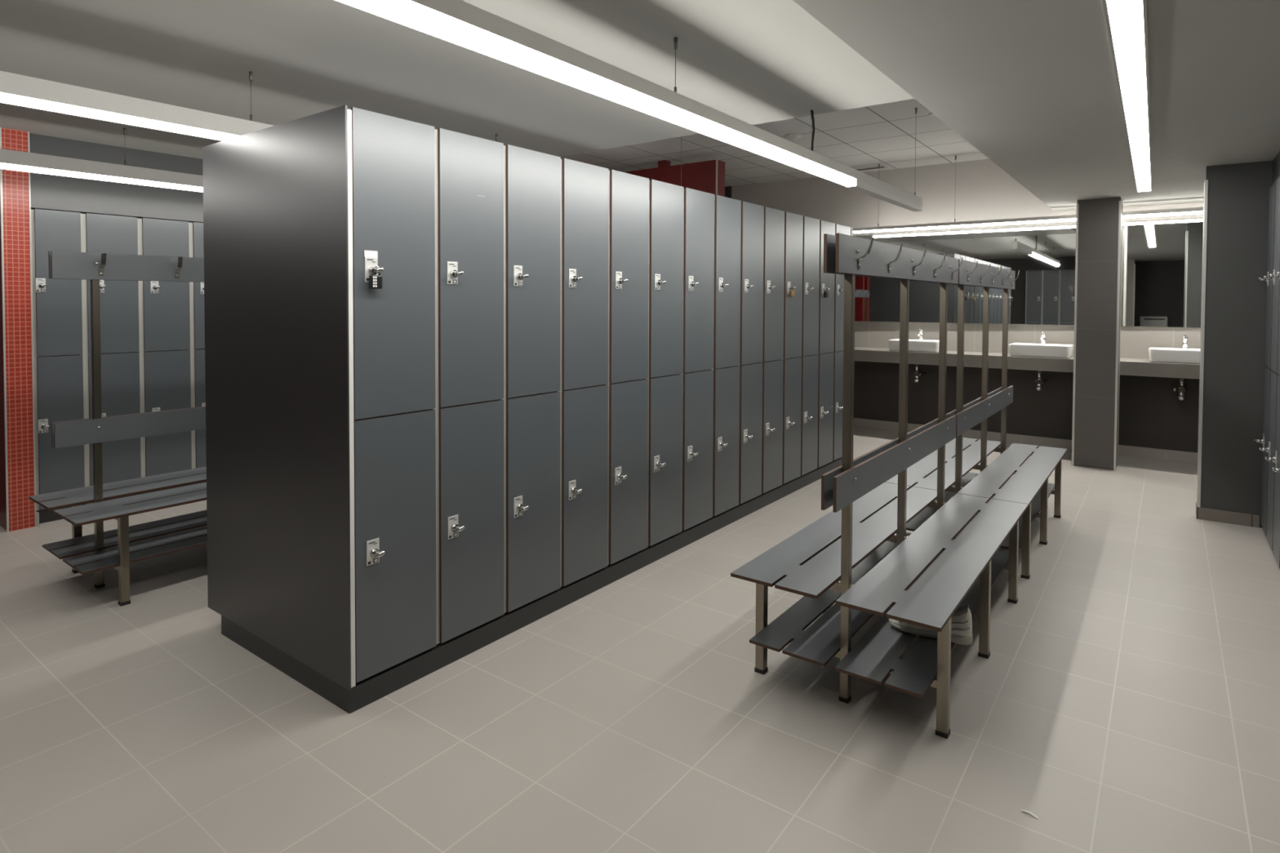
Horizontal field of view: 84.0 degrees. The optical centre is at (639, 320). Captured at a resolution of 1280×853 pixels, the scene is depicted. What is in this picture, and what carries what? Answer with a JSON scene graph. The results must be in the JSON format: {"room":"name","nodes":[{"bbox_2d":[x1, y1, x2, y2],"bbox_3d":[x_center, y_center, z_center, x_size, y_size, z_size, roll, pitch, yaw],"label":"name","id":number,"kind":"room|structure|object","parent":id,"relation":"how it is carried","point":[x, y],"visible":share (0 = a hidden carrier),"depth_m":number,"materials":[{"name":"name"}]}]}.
{"room":"changing room","nodes":[
{"label":"changing room","id":0,"kind":"room"},
{"bbox_2d":[0,0,914,159],"bbox_3d":[-2.616,-1.478,2.799,5.648,0.595,6.515,1,2,37],"label":"ceiling","id":1,"kind":"structure","parent":0,"point":[753,62],"depth_m":3.30,"materials":[{"name":"paint"}]},
{"bbox_2d":[0,127,203,191],"bbox_3d":[-2.585,-1.312,5.477,0.070,0.823,6.340,1,2,37],"label":"pendant light","id":2,"kind":"object","parent":1,"relation":"hanging from","point":[14,160],"visible":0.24,"depth_m":4.40,"materials":[{"name":"white metal"}]},
{"bbox_2d":[0,162,203,191],"bbox_3d":[-2.596,-0.912,5.474,0.069,0.025,6.289,1,2,37],"label":"diffuser","id":3,"kind":"object","parent":2,"relation":"attached to","point":[22,166],"depth_m":4.42,"materials":[{"name":"white plastic"}]},
{"bbox_2d":[0,71,681,186],"bbox_3d":[-1.137,-1.279,4.399,0.070,0.823,6.340,1,2,37],"label":"pendant light","id":4,"kind":"object","parent":1,"relation":"hanging from","point":[15,89],"visible":0.36,"depth_m":2.97,"materials":[{"name":"white"}]},
{"bbox_2d":[0,92,239,140],"bbox_3d":[-1.148,-0.880,4.396,0.069,0.025,6.289,1,2,37],"label":"diffuser","id":5,"kind":"object","parent":4,"relation":"attached to","point":[21,99],"depth_m":2.96,"materials":[{"name":"white plastic"}]},
{"bbox_2d":[336,0,922,211],"bbox_3d":[0.576,-1.252,3.528,0.070,0.821,5.690,1,2,37],"label":"pendant light","id":6,"kind":"object","parent":1,"relation":"hanging from","point":[461,23],"visible":1,"depth_m":2.53,"materials":[{"name":"white metal"}]},
{"bbox_2d":[0,426,1279,852],"bbox_3d":[-0.434,1.446,4.066,7.740,0.100,11.050,1,2,37],"label":"floor","id":7,"kind":"structure","parent":0,"point":[1127,699],"depth_m":2.55,"materials":[{"name":"tile"}]},
{"bbox_2d":[0,127,35,531],"bbox_3d":[-4.290,0.063,4.807,0.620,2.600,0.136,1,2,37],"label":"pier","id":8,"kind":"object","parent":7,"relation":"on","point":[15,194],"visible":1,"depth_m":4.62,"materials":[{"name":"red tile"}]},
{"bbox_2d":[0,127,36,532],"bbox_3d":[-4.042,0.069,4.621,0.008,2.600,0.149,1,2,37],"label":"trim","id":9,"kind":"object","parent":8,"relation":"attached to","point":[1,170],"visible":1,"depth_m":4.58,"materials":[{"name":"grey"}]},
{"bbox_2d":[35,511,39,526],"bbox_3d":[-4.003,1.322,4.721,0.030,0.090,0.013,1,2,37],"label":"baseboard","id":10,"kind":"structure","parent":8,"relation":"attached to","point":[37,513],"depth_m":4.71,"materials":[{"name":"metal"}]},
{"bbox_2d":[31,208,87,511],"bbox_3d":[-4.130,0.262,4.977,0.572,2.015,0.280,1,2,37],"label":"locker","id":11,"kind":"object","parent":7,"relation":"on","point":[58,304],"visible":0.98,"depth_m":4.82,"materials":[{"name":"grey"}]},
{"bbox_2d":[82,213,142,486],"bbox_3d":[-3.945,0.256,5.225,0.572,2.015,0.338,1,2,37],"label":"locker","id":12,"kind":"object","parent":7,"relation":"on","point":[119,300],"visible":0.42,"depth_m":5.09,"materials":[{"name":"grey metal"}]},
{"bbox_2d":[28,250,207,606],"bbox_3d":[-2.415,0.512,4.251,0.770,1.744,1.766,1,2,37],"label":"bench","id":13,"kind":"object","parent":7,"relation":"on","point":[98,429],"visible":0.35,"depth_m":3.73,"materials":[{"name":"metal"}]},
{"bbox_2d":[35,481,206,524],"bbox_3d":[-3.551,1.296,5.833,0.505,0.088,2.308,1,2,37],"label":"plinth","id":14,"kind":"object","parent":7,"relation":"on","point":[45,515],"visible":0.07,"depth_m":4.82,"materials":[{"name":"grey"}]},
{"bbox_2d":[139,217,193,476],"bbox_3d":[-3.744,0.250,5.496,0.572,2.015,0.338,1,2,37],"label":"locker","id":15,"kind":"object","parent":7,"relation":"on","point":[166,318],"visible":0.53,"depth_m":5.34,"materials":[{"name":"grey metal"}]},
{"bbox_2d":[190,222,206,468],"bbox_3d":[-3.542,0.244,5.767,0.572,2.015,0.338,1,2,37],"label":"locker","id":16,"kind":"object","parent":7,"relation":"on","point":[197,247],"visible":0.16,"depth_m":5.52,"materials":[{"name":"grey metal"}]},
{"bbox_2d":[202,105,355,690],"bbox_3d":[-1.509,0.278,2.907,1.166,2.106,0.027,1,2,37],"label":"end panel","id":17,"kind":"object","parent":7,"relation":"on","point":[277,199],"visible":1,"depth_m":2.82,"materials":[{"name":"grey laminate"}]},
{"bbox_2d":[348,106,436,683],"bbox_3d":[-1.383,0.270,3.061,1.247,2.096,0.369,1,2,37],"label":"locker","id":18,"kind":"object","parent":7,"relation":"on","point":[393,158],"visible":0.43,"depth_m":2.71,"materials":[{"name":"grey metal"}]},
{"bbox_2d":[364,250,377,257],"bbox_3d":[-0.989,-0.244,2.614,0.002,0.024,0.054,1,2,37],"label":"sticker","id":19,"kind":"object","parent":18,"relation":"on","point":[366,253],"visible":1,"depth_m":2.61,"materials":[{"name":"white paper"}]},
{"bbox_2d":[368,265,382,288],"bbox_3d":[-0.968,-0.159,2.604,0.027,0.087,0.044,2,2,44],"label":"padlock","id":20,"kind":"object","parent":18,"relation":"attached to","point":[375,281],"visible":0.98,"depth_m":2.59,"materials":[{"name":"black metal"}]},
{"bbox_2d":[434,128,504,644],"bbox_3d":[-1.164,0.263,3.355,1.247,2.096,0.366,1,2,37],"label":"locker","id":21,"kind":"object","parent":7,"relation":"on","point":[469,169],"visible":0.48,"depth_m":3.00,"materials":[{"name":"grey metal"}]},
{"bbox_2d":[221,457,842,714],"bbox_3d":[0.028,1.332,4.903,1.034,0.090,5.017,1,2,37],"label":"plinth","id":22,"kind":"object","parent":7,"relation":"on","point":[371,689],"visible":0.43,"depth_m":3.13,"materials":[{"name":"grey"}]},
{"bbox_2d":[503,144,560,613],"bbox_3d":[-0.945,0.257,3.648,1.247,2.096,0.365,1,2,37],"label":"locker","id":23,"kind":"object","parent":7,"relation":"on","point":[531,178],"visible":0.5,"depth_m":3.29,"materials":[{"name":"grey metal"}]},
{"bbox_2d":[560,158,608,586],"bbox_3d":[-0.727,0.250,3.941,1.247,2.096,0.366,1,2,37],"label":"locker","id":24,"kind":"object","parent":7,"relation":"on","point":[584,187],"visible":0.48,"depth_m":3.58,"materials":[{"name":"grey"}]},
{"bbox_2d":[607,169,648,564],"bbox_3d":[-0.511,0.244,4.231,1.247,2.096,0.358,1,2,37],"label":"locker","id":25,"kind":"object","parent":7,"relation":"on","point":[628,193],"visible":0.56,"depth_m":3.87,"materials":[{"name":"grey"}]},
{"bbox_2d":[647,178,684,546],"bbox_3d":[-0.298,0.237,4.517,1.247,2.096,0.355,1,2,37],"label":"locker","id":26,"kind":"object","parent":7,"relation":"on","point":[665,309],"visible":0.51,"depth_m":4.16,"materials":[{"name":"grey"}]},
{"bbox_2d":[681,187,714,530],"bbox_3d":[-0.083,0.231,4.805,1.247,2.096,0.363,1,2,37],"label":"locker","id":27,"kind":"object","parent":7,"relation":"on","point":[697,373],"visible":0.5,"depth_m":4.45,"materials":[{"name":"grey"}]},
{"bbox_2d":[712,195,741,515],"bbox_3d":[0.130,0.224,5.092,1.247,2.096,0.352,1,2,37],"label":"locker","id":28,"kind":"object","parent":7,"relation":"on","point":[727,211],"visible":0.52,"depth_m":4.73,"materials":[{"name":"grey"}]},
{"bbox_2d":[738,201,764,504],"bbox_3d":[0.337,0.218,5.370,1.247,2.096,0.341,1,2,37],"label":"locker","id":29,"kind":"object","parent":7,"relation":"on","point":[752,239],"visible":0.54,"depth_m":5.01,"materials":[{"name":"grey"}]},
{"bbox_2d":[761,206,784,493],"bbox_3d":[0.542,0.212,5.644,1.247,2.096,0.345,1,2,37],"label":"locker","id":30,"kind":"object","parent":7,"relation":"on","point":[774,219],"visible":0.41,"depth_m":5.29,"materials":[{"name":"grey"}]},
{"bbox_2d":[782,211,803,484],"bbox_3d":[0.746,0.206,5.918,1.247,2.096,0.338,1,2,37],"label":"locker","id":31,"kind":"object","parent":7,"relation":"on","point":[793,223],"visible":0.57,"depth_m":5.56,"materials":[{"name":"grey metal"}]},
{"bbox_2d":[789,285,794,297],"bbox_3d":[1.170,-0.223,5.476,0.024,0.087,0.044,2,2,44],"label":"padlock","id":32,"kind":"object","parent":31,"relation":"attached to","point":[791,292],"visible":1,"depth_m":5.46,"materials":[{"name":"metal"}]},
{"bbox_2d":[800,216,819,475],"bbox_3d":[0.949,0.200,6.190,1.247,2.096,0.340,1,2,37],"label":"locker","id":33,"kind":"object","parent":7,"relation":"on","point":[811,243],"visible":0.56,"depth_m":5.83,"materials":[{"name":"grey metal"}]},
{"bbox_2d":[817,220,835,467],"bbox_3d":[1.153,0.194,6.463,1.247,2.096,0.342,1,2,37],"label":"locker","id":34,"kind":"object","parent":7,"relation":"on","point":[826,305],"visible":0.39,"depth_m":6.11,"materials":[{"name":"grey metal"}]},
{"bbox_2d":[823,287,828,297],"bbox_3d":[1.575,-0.235,6.019,0.024,0.087,0.044,2,2,44],"label":"padlock","id":35,"kind":"object","parent":34,"relation":"attached to","point":[825,293],"visible":1,"depth_m":6.01,"materials":[{"name":"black metal"}]},
{"bbox_2d":[832,223,850,460],"bbox_3d":[1.367,0.187,6.750,1.247,2.096,0.374,1,2,37],"label":"locker","id":36,"kind":"object","parent":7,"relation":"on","point":[839,278],"visible":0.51,"depth_m":6.34,"materials":[{"name":"grey metal"}]},
{"bbox_2d":[730,233,1028,738],"bbox_3d":[1.188,0.552,3.215,0.770,1.744,1.766,1,2,37],"label":"bench","id":37,"kind":"object","parent":7,"relation":"on","point":[860,557],"visible":0.99,"depth_m":2.87,"materials":[{"name":"metal"}]},
{"bbox_2d":[888,604,973,644],"bbox_3d":[1.139,1.161,2.795,0.307,0.138,0.100,1,2,31],"label":"towel","id":38,"kind":"object","parent":37,"relation":"on","point":[961,620],"visible":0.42,"depth_m":2.72,"materials":[{"name":"beige fabric"}]},
{"bbox_2d":[884,258,1067,579],"bbox_3d":[2.247,0.520,4.635,0.770,1.744,1.766,1,2,37],"label":"bench","id":39,"kind":"object","parent":7,"relation":"on","point":[1028,485],"visible":0.78,"depth_m":4.44,"materials":[{"name":"metal"}]},
{"bbox_2d":[1021,809,1038,818],"bbox_3d":[1.144,1.449,2.088,0.007,0.006,0.044,-1,2,-44],"label":"paper scrap","id":40,"kind":"object","parent":7,"relation":"on","point":[1027,811],"visible":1,"depth_m":2.09,"materials":[{"name":"white paper"}]},
{"bbox_2d":[1253,181,1275,535],"bbox_3d":[4.245,0.253,4.470,0.552,2.240,0.345,1,2,37],"label":"locker","id":41,"kind":"object","parent":7,"relation":"on","point":[1264,441],"visible":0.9,"depth_m":4.59,"materials":[{"name":"grey"}]},
{"bbox_2d":[1258,176,1279,551],"bbox_3d":[4.039,0.259,4.194,0.552,2.240,0.345,1,2,37],"label":"locker","id":42,"kind":"object","parent":7,"relation":"on","point":[1276,282],"visible":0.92,"depth_m":4.32,"materials":[{"name":"grey"}]},
{"bbox_2d":[1265,273,1279,568],"bbox_3d":[3.833,0.266,3.917,0.552,2.240,0.345,1,2,37],"label":"locker","id":43,"kind":"object","parent":7,"relation":"on","point":[1276,540],"visible":0.98,"depth_m":4.11,"materials":[{"name":"grey"}]},
{"bbox_2d":[1271,271,1279,472],"bbox_3d":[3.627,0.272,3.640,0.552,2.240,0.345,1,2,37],"label":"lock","id":44,"kind":"object","parent":7,"relation":"on","point":[1274,469],"visible":1,"depth_m":3.88,"materials":[{"name":"grey metal"}]},
{"bbox_2d":[624,160,724,196],"bbox_3d":[-0.277,-0.249,8.355,2.808,3.075,0.165,1,2,37],"label":"wall","id":45,"kind":"structure","parent":0,"point":[700,175],"depth_m":7.60,"materials":[{"name":"red paint"}]},
{"bbox_2d":[715,159,717,195],"bbox_3d":[0.796,-0.181,7.450,0.016,2.992,0.006,1,2,37],"label":"trim","id":46,"kind":"structure","parent":45,"relation":"attached to","point":[716,159],"depth_m":7.41,"materials":[{"name":"grey"}]},
{"bbox_2d":[560,98,989,186],"bbox_3d":[0.685,-1.815,7.222,5.648,0.120,4.535,1,2,37],"label":"ceiling","id":47,"kind":"structure","parent":0,"point":[886,134],"depth_m":7.22,"materials":[{"name":"tile"}]},
{"bbox_2d":[785,133,801,140],"bbox_3d":[1.447,-1.720,6.697,0.150,0.038,0.150,1,2,37],"label":"smoke detector","id":48,"kind":"object","parent":47,"relation":"attached to","point":[791,136],"visible":1,"depth_m":6.66,"materials":[{"name":"white plastic"}]},
{"bbox_2d":[855,165,887,170],"bbox_3d":[2.677,-1.769,8.281,0.360,0.010,0.110,1,2,37],"label":"ceiling vent","id":49,"kind":"object","parent":47,"relation":"in","point":[881,166],"visible":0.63,"depth_m":8.27,"materials":[{"name":"white plastic"}]},
{"bbox_2d":[724,159,1204,453],"bbox_3d":[2.909,-0.304,8.502,7.740,3.200,0.180,1,2,37],"label":"wall","id":50,"kind":"structure","parent":0,"point":[1152,415],"depth_m":7.82,"materials":[{"name":"paint"}]},
{"bbox_2d":[854,275,900,321],"bbox_3d":[2.829,-0.256,8.455,0.534,0.540,0.053,1,2,37],"label":"mirror","id":51,"kind":"object","parent":50,"relation":"attached to","point":[877,299],"depth_m":8.45,"materials":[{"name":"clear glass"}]},
{"bbox_2d":[853,229,975,262],"bbox_3d":[3.145,-0.830,8.207,1.352,0.352,0.053,1,2,37],"label":"mirror","id":52,"kind":"object","parent":50,"relation":"attached to","point":[957,244],"depth_m":8.02,"materials":[{"name":"clear glass"}]},
{"bbox_2d":[908,280,940,322],"bbox_3d":[3.260,-0.212,8.135,0.335,0.471,0.053,1,2,37],"label":"mirror","id":53,"kind":"object","parent":50,"relation":"attached to","point":[924,297],"depth_m":8.13,"materials":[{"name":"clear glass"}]},
{"bbox_2d":[946,284,957,323],"bbox_3d":[3.503,-0.185,7.955,0.104,0.429,0.053,1,2,37],"label":"mirror","id":54,"kind":"object","parent":50,"relation":"attached to","point":[952,314],"depth_m":7.95,"materials":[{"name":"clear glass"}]},
{"bbox_2d":[853,209,1076,233],"bbox_3d":[3.369,-1.077,7.581,2.204,0.186,0.060,1,2,37],"label":"pendant light","id":55,"kind":"object","parent":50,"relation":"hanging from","point":[1071,217],"depth_m":7.49,"materials":[{"name":"white"}]},
{"bbox_2d":[853,210,1203,233],"bbox_3d":[4.066,-0.985,7.064,3.950,0.020,0.059,1,2,37],"label":"diffuser","id":56,"kind":"object","parent":55,"relation":"attached to","point":[1145,213],"depth_m":7.28,"materials":[{"name":"white"}]},
{"bbox_2d":[964,285,974,323],"bbox_3d":[3.646,-0.174,7.848,0.097,0.406,0.053,1,2,37],"label":"mirror","id":57,"kind":"object","parent":50,"relation":"attached to","point":[969,291],"depth_m":7.85,"materials":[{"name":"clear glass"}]},
{"bbox_2d":[974,224,1075,324],"bbox_3d":[4.166,-0.470,7.468,1.186,1.029,0.031,1,2,37],"label":"mirror","id":58,"kind":"object","parent":50,"relation":"attached to","point":[1043,293],"visible":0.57,"depth_m":7.48,"materials":[{"name":"clear glass"}]},
{"bbox_2d":[853,417,1197,463],"bbox_3d":[3.597,1.264,7.941,5.910,0.100,0.014,1,2,37],"label":"baseboard","id":59,"kind":"structure","parent":50,"relation":"attached to","point":[1129,451],"depth_m":7.45,"materials":[{"name":"tile"}]},
{"bbox_2d":[854,346,1199,379],"bbox_3d":[3.687,0.421,7.543,5.320,0.130,0.514,1,2,37],"label":"countertop","id":60,"kind":"structure","parent":50,"relation":"attached to","point":[1128,366],"depth_m":7.09,"materials":[{"name":"grey stone"}]},
{"bbox_2d":[888,328,938,352],"bbox_3d":[3.089,0.220,7.919,0.544,0.248,0.360,1,2,37],"label":"washbasin","id":61,"kind":"object","parent":60,"relation":"in","point":[922,345],"visible":0.85,"depth_m":7.77,"materials":[{"name":"white ceramic"}]},
{"bbox_2d":[917,328,923,339],"bbox_3d":[3.149,0.157,7.997,0.052,0.126,0.142,1,2,37],"label":"faucet","id":62,"kind":"object","parent":61,"relation":"on","point":[921,335],"depth_m":8.01,"materials":[{"name":"silver metal"}]},
{"bbox_2d":[913,364,926,382],"bbox_3d":[3.168,0.583,8.085,0.102,0.226,0.268,1,2,37],"label":"trap","id":63,"kind":"object","parent":60,"relation":"attached to","point":[917,373],"visible":0.95,"depth_m":7.98,"materials":[{"name":"silver metal"}]},
{"bbox_2d":[913,371,919,382],"bbox_3d":[3.113,0.637,7.997,0.060,0.123,0.060,1,2,37],"label":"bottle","id":64,"kind":"object","parent":63,"relation":"on","point":[916,379],"depth_m":7.97,"materials":[{"name":"silver metal"}]},
{"bbox_2d":[1008,331,1073,358],"bbox_3d":[4.061,0.242,7.195,0.544,0.248,0.360,1,2,37],"label":"washbasin","id":65,"kind":"object","parent":60,"relation":"in","point":[1042,349],"visible":0.98,"depth_m":7.08,"materials":[{"name":"white ceramic"}]},
{"bbox_2d":[1040,331,1045,343],"bbox_3d":[4.121,0.179,7.274,0.052,0.126,0.142,1,2,37],"label":"faucet","id":66,"kind":"object","parent":65,"relation":"on","point":[1043,335],"depth_m":7.29,"materials":[{"name":"silver metal"}]},
{"bbox_2d":[1035,370,1047,391],"bbox_3d":[4.140,0.605,7.361,0.102,0.226,0.268,1,2,37],"label":"trap","id":67,"kind":"object","parent":60,"relation":"attached to","point":[1039,381],"visible":0.96,"depth_m":7.26,"materials":[{"name":"silver metal"}]},
{"bbox_2d":[1035,378,1042,391],"bbox_3d":[4.085,0.658,7.274,0.060,0.123,0.060,1,2,37],"label":"bottle","id":68,"kind":"object","parent":67,"relation":"on","point":[1038,381],"depth_m":7.25,"materials":[{"name":"silver metal"}]},
{"bbox_2d":[1148,335,1199,364],"bbox_3d":[4.989,0.263,6.503,0.544,0.248,0.360,1,2,37],"label":"washbasin","id":69,"kind":"object","parent":60,"relation":"in","point":[1184,354],"visible":0.79,"depth_m":6.44,"materials":[{"name":"white ceramic"}]},
{"bbox_2d":[1181,335,1188,348],"bbox_3d":[5.049,0.200,6.582,0.052,0.126,0.142,1,2,37],"label":"faucet","id":70,"kind":"object","parent":69,"relation":"on","point":[1184,345],"depth_m":6.60,"materials":[{"name":"silver metal"}]},
{"bbox_2d":[1173,377,1186,400],"bbox_3d":[5.069,0.626,6.670,0.102,0.226,0.268,1,2,37],"label":"trap","id":71,"kind":"object","parent":60,"relation":"attached to","point":[1181,390],"visible":0.96,"depth_m":6.57,"materials":[{"name":"silver metal"}]},
{"bbox_2d":[1177,386,1185,400],"bbox_3d":[5.013,0.679,6.582,0.060,0.123,0.060,1,2,37],"label":"bottle","id":72,"kind":"object","parent":71,"relation":"on","point":[1180,390],"depth_m":6.56,"materials":[{"name":"silver metal"}]},
{"bbox_2d":[1120,217,1203,327],"bbox_3d":[5.309,-0.445,6.624,1.652,1.029,0.019,1,2,37],"label":"mirror","id":73,"kind":"object","parent":50,"relation":"attached to","point":[1162,264],"visible":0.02,"depth_m":6.83,"materials":[{"name":"clear glass"}]},
{"bbox_2d":[1123,207,1203,217],"bbox_3d":[4.792,-0.983,6.523,0.584,0.061,0.060,1,2,37],"label":"pendant light","id":74,"kind":"object","parent":50,"relation":"hanging from","point":[1178,211],"depth_m":6.49,"materials":[{"name":"white"}]},
{"bbox_2d":[792,0,1279,211],"bbox_3d":[1.842,-1.377,2.308,2.092,0.740,11.050,1,2,37],"label":"ceiling","id":75,"kind":"structure","parent":0,"point":[1031,85],"depth_m":3.05,"materials":[{"name":"paint"}]},
{"bbox_2d":[1102,0,1152,191],"bbox_3d":[2.775,-1.041,3.958,0.112,0.008,5.012,1,2,36],"label":"recessed light","id":76,"kind":"object","parent":75,"relation":"in","point":[1126,24],"visible":1,"depth_m":2.93,"materials":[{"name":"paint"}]},
{"bbox_2d":[1071,196,1123,471],"bbox_3d":[4.240,0.122,6.591,0.332,2.455,0.300,1,2,37],"label":"column","id":77,"kind":"structure","parent":0,"point":[1098,218],"depth_m":6.47,"materials":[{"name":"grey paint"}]},
{"bbox_2d":[1200,160,1272,528],"bbox_3d":[4.328,0.170,4.724,0.934,2.455,0.140,1,2,37],"label":"wall","id":78,"kind":"structure","parent":0,"point":[1238,197],"depth_m":4.84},
{"bbox_2d":[1196,179,1208,506],"bbox_3d":[3.956,0.167,5.000,0.020,2.276,0.154,1,2,37],"label":"trim","id":79,"kind":"structure","parent":78,"relation":"attached to","point":[1206,183],"depth_m":4.95,"materials":[{"name":"grey metal"}]},
{"bbox_2d":[1195,502,1259,528],"bbox_3d":[4.075,1.350,4.938,0.334,0.083,0.162,1,2,37],"label":"baseboard","id":80,"kind":"structure","parent":78,"relation":"attached to","point":[1203,513],"depth_m":4.87,"materials":[{"name":"grey metal"}]},
{"bbox_3d":[-3.591,-0.274,6.381,0.150,3.200,11.050,1,2,37],"label":"wall","id":81,"kind":"structure","parent":0,"visible":0},
{"bbox_2d":[29,133,203,222],"bbox_3d":[-3.567,-1.015,5.788,0.570,0.488,2.316,1,2,37],"label":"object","id":82,"kind":"structure","parent":81,"relation":"attached to","point":[47,192],"depth_m":5.06,"materials":[{"name":"grey laminate"}]},
{"bbox_3d":[2.736,-0.132,1.669,0.150,3.200,11.050,1,2,37],"label":"wall","id":83,"kind":"structure","parent":0,"visible":0},
{"bbox_2d":[1271,151,1279,185],"bbox_3d":[3.909,-0.946,3.839,0.590,0.183,1.740,1,2,37],"label":"trim","id":84,"kind":"structure","parent":83,"relation":"attached to","point":[1276,162],"depth_m":4.54,"materials":[{"name":"grey laminate"}]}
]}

